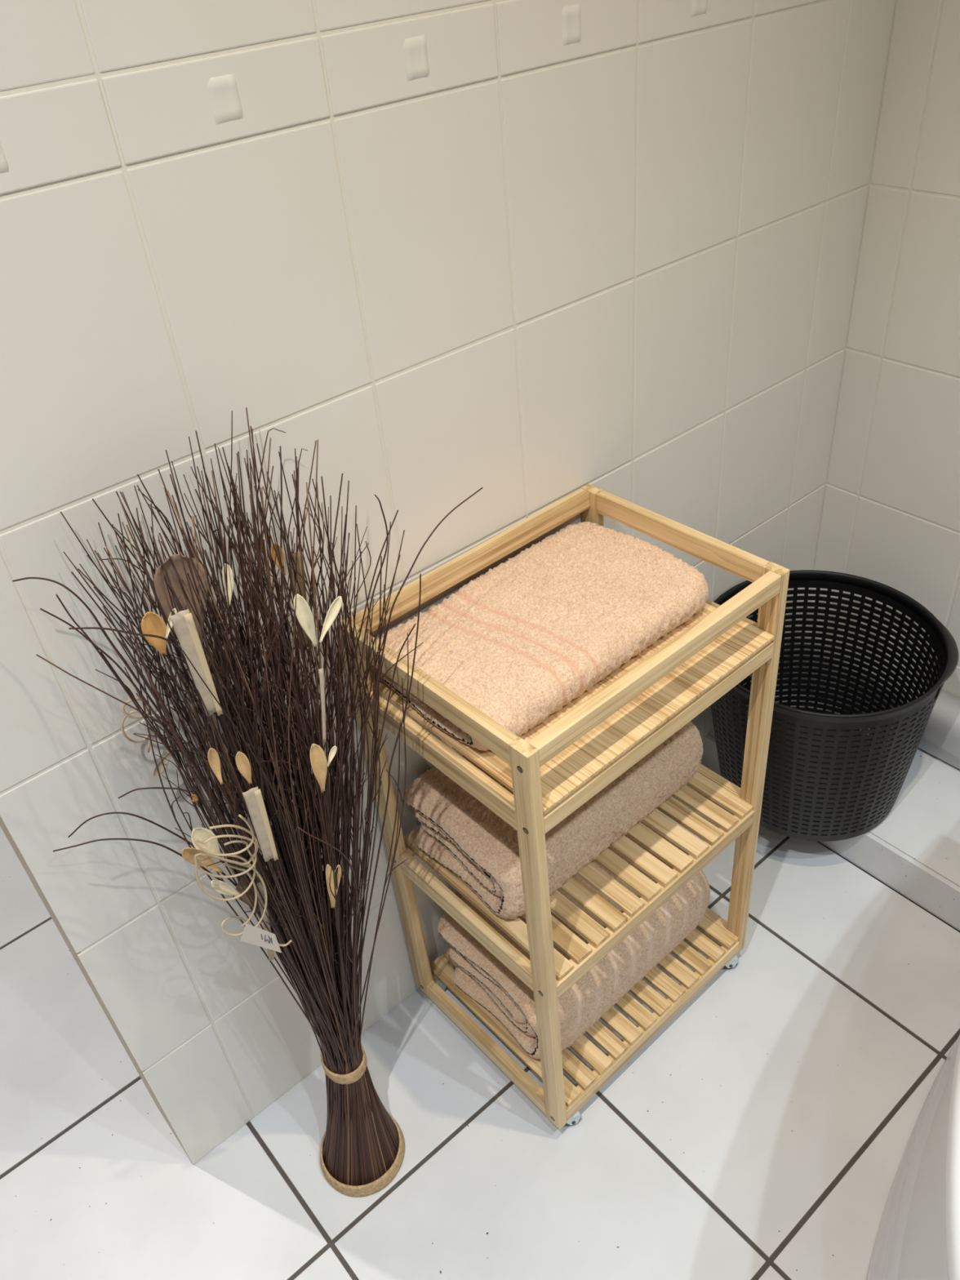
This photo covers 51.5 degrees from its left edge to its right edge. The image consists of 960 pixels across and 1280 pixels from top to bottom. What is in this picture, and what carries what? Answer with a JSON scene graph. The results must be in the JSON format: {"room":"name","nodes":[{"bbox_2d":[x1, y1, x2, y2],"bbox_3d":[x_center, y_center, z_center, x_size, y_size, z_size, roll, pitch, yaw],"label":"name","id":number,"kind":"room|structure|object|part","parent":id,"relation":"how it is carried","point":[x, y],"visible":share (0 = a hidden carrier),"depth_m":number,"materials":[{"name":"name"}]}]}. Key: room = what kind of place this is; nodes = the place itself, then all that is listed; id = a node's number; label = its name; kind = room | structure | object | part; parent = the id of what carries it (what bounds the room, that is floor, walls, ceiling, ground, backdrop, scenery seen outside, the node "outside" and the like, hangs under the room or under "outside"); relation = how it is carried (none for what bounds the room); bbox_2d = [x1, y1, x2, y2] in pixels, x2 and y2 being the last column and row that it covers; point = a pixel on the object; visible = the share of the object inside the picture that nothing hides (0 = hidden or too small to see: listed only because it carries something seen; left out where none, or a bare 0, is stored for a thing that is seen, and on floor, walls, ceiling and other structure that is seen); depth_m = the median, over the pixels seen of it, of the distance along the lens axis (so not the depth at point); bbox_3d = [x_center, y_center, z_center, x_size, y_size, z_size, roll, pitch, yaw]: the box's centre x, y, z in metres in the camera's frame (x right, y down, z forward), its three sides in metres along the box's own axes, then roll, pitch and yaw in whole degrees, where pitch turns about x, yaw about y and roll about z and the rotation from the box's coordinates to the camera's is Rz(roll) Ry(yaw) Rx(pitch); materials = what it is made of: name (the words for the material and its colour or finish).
{"room":"bathroom","nodes":[
{"label":"bathroom","id":0,"kind":"room"},
{"bbox_2d":[0,0,895,1164],"bbox_3d":[0.033,-0.576,1.074,1.528,2.420,0.123,-31,44,-28],"label":"wall","id":1,"kind":"structure","parent":0,"point":[531,254],"depth_m":1.05,"materials":[{"name":"tile"}]},
{"bbox_3d":[-0.545,-0.236,0.713,0.004,2.420,0.118,-31,44,-28],"label":"edge trim","id":2,"kind":"part","parent":1,"relation":"part of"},
{"bbox_2d":[0,678,959,1279],"bbox_3d":[-0.145,0.902,1.150,3.007,0.144,4.000,-31,44,-28],"label":"floor","id":3,"kind":"structure","parent":0,"point":[763,1131],"depth_m":1.42,"materials":[{"name":"tile"}]},
{"bbox_2d":[12,407,483,1196],"bbox_3d":[-0.170,0.248,1.159,0.508,1.047,0.205,-33,45,-31],"label":"bundle","id":4,"kind":"object","parent":3,"relation":"on","point":[307,924],"visible":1,"depth_m":0.99,"materials":[{"name":"brown plant"}]},
{"bbox_2d":[336,484,790,1129],"bbox_3d":[0.131,0.246,1.363,0.418,0.751,0.323,-32,44,-29],"label":"trolley","id":5,"kind":"object","parent":3,"relation":"on","point":[553,769],"visible":0.73,"depth_m":1.23,"materials":[{"name":"brown wood"}]},
{"bbox_3d":[-0.117,0.267,1.350,0.015,0.721,0.027,-32,44,-29],"label":"post","id":6,"kind":"part","parent":5,"relation":"part of","materials":[{"name":"brown wood"}]},
{"bbox_3d":[0.033,0.209,1.478,0.386,0.025,0.016,-32,44,-29],"label":"cross rail","id":7,"kind":"part","parent":5,"relation":"part of","materials":[{"name":"brown wood"}]},
{"bbox_3d":[-0.053,0.054,1.048,0.014,0.028,0.262,-32,44,-29],"label":"rail","id":8,"kind":"part","parent":5,"relation":"part of","materials":[{"name":"brown wood"}]},
{"bbox_3d":[-0.044,0.128,1.105,0.014,0.030,0.262,-32,44,-29],"label":"rail","id":9,"kind":"part","parent":5,"relation":"part of","materials":[{"name":"brown wood"}]},
{"bbox_3d":[0.060,0.445,1.661,0.386,0.026,0.016,-32,44,-29],"label":"cross rail","id":10,"kind":"part","parent":5,"relation":"part of","materials":[{"name":"brown wood"}]},
{"bbox_3d":[0.107,0.033,1.197,0.385,0.022,0.020,-32,44,-29],"label":"support rail","id":11,"kind":"part","parent":5,"relation":"part of","materials":[{"name":"brown wood"}]},
{"bbox_3d":[-0.018,0.358,1.283,0.014,0.032,0.262,-32,44,-29],"label":"rail","id":12,"kind":"part","parent":5,"relation":"part of","materials":[{"name":"brown wood"}]},
{"bbox_3d":[-0.003,-0.101,1.238,0.386,0.024,0.016,-32,44,-29],"label":"cross rail","id":13,"kind":"part","parent":5,"relation":"part of","materials":[{"name":"brown wood"}]},
{"bbox_3d":[0.010,0.598,1.469,0.014,0.032,0.262,-32,44,-29],"label":"rail","id":14,"kind":"part","parent":5,"relation":"part of","materials":[{"name":"brown wood"}]},
{"bbox_3d":[0.074,0.386,1.168,0.015,0.721,0.027,-32,44,-29],"label":"post","id":15,"kind":"part","parent":5,"relation":"part of","materials":[{"name":"brown wood"}]},
{"bbox_2d":[376,521,708,751],"bbox_3d":[0.076,-0.021,1.197,0.391,0.062,0.233,-32,44,-29],"label":"folded towel","id":16,"kind":"object","parent":5,"relation":"on","point":[526,637],"visible":0.95,"depth_m":1.17,"materials":[{"name":"beige fabric"}]},
{"bbox_2d":[404,720,702,919],"bbox_3d":[0.107,0.195,1.364,0.382,0.112,0.234,-32,44,-29],"label":"folded towel","id":17,"kind":"object","parent":5,"relation":"on","point":[457,830],"visible":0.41,"depth_m":1.28,"materials":[{"name":"beige fabric"}]},
{"bbox_3d":[0.103,0.021,1.191,0.385,0.006,0.316,-32,44,-29],"label":"tray panel","id":18,"kind":"part","parent":5,"relation":"part of","materials":[{"name":"brown wood"}]},
{"bbox_2d":[437,821,710,1058],"bbox_3d":[0.149,0.428,1.523,0.375,0.142,0.257,-32,44,-29],"label":"folded towel","id":19,"kind":"object","parent":5,"relation":"on","point":[478,973],"visible":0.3,"depth_m":1.43,"materials":[{"name":"beige fabric"}]},
{"bbox_3d":[0.182,0.082,1.544,0.015,0.721,0.027,-32,44,-29],"label":"post","id":20,"kind":"part","parent":5,"relation":"part of","materials":[{"name":"brown wood"}]},
{"bbox_3d":[0.258,0.568,1.473,0.386,0.026,0.016,-32,44,-29],"label":"cross rail","id":21,"kind":"part","parent":5,"relation":"part of","materials":[{"name":"brown wood"}]},
{"bbox_3d":[0.195,0.022,1.050,0.386,0.024,0.016,-32,44,-29],"label":"cross rail","id":22,"kind":"part","parent":5,"relation":"part of","materials":[{"name":"brown wood"}]},
{"bbox_3d":[0.231,0.332,1.290,0.386,0.025,0.016,-32,44,-29],"label":"cross rail","id":23,"kind":"part","parent":5,"relation":"part of","materials":[{"name":"brown wood"}]},
{"bbox_3d":[0.204,0.098,1.109,0.386,0.023,0.016,-32,44,-29],"label":"cross rail","id":24,"kind":"part","parent":5,"relation":"part of","materials":[{"name":"brown wood"}]},
{"bbox_3d":[0.246,-0.131,1.242,0.014,0.028,0.262,-32,44,-29],"label":"rail","id":25,"kind":"part","parent":5,"relation":"part of","materials":[{"name":"brown wood"}]},
{"bbox_3d":[0.309,0.413,1.663,0.014,0.032,0.262,-32,44,-29],"label":"rail","id":26,"kind":"part","parent":5,"relation":"part of","materials":[{"name":"brown wood"}]},
{"bbox_3d":[0.281,0.173,1.477,0.014,0.032,0.262,-32,44,-29],"label":"rail","id":27,"kind":"part","parent":5,"relation":"part of","materials":[{"name":"brown wood"}]},
{"bbox_3d":[0.255,-0.056,1.299,0.014,0.030,0.262,-32,44,-29],"label":"rail","id":28,"kind":"part","parent":5,"relation":"part of","materials":[{"name":"brown wood"}]},
{"bbox_3d":[0.373,0.201,1.362,0.015,0.721,0.027,-32,44,-29],"label":"post","id":29,"kind":"part","parent":5,"relation":"part of","materials":[{"name":"brown wood"}]},
{"bbox_2d":[711,569,959,841],"bbox_3d":[0.558,0.122,1.677,0.378,0.327,0.378,-31,44,-28],"label":"laundry basket","id":30,"kind":"object","parent":3,"relation":"on","point":[827,779],"visible":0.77,"depth_m":1.64,"materials":[{"name":"black plastic"}]},
{"bbox_3d":[0.718,0.036,1.551,0.020,0.028,0.156,6,39,15],"label":"grip plate","id":31,"kind":"part","parent":30,"relation":"part of","materials":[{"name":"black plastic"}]},
{"bbox_2d":[866,1034,959,1279],"bbox_3d":[0.771,0.700,0.848,0.913,0.558,0.974,-31,44,-28],"label":"bathtub","id":32,"kind":"object","parent":3,"relation":"on","point":[918,1235],"visible":1,"depth_m":1.04,"materials":[{"name":"white plastic"}]},
{"bbox_3d":[0.779,0.711,0.864,0.896,0.520,0.940,-31,44,-28],"label":"skirt panel","id":33,"kind":"part","parent":32,"relation":"part of","materials":[{"name":"white plastic"}]},
{"bbox_2d":[805,0,959,697],"bbox_3d":[1.380,-0.361,0.610,0.123,2.420,2.401,-31,44,-28],"label":"wall","id":34,"kind":"structure","parent":0,"point":[890,517],"depth_m":1.55,"materials":[{"name":"tile"}]},
{"bbox_2d":[786,626,959,769],"bbox_3d":[1.162,0.372,1.454,0.062,0.104,1.638,-31,44,-28],"label":"trim","id":35,"kind":"structure","parent":34,"relation":"attached to","point":[940,739],"depth_m":1.76,"materials":[{"name":"white ceramic"}]}
]}

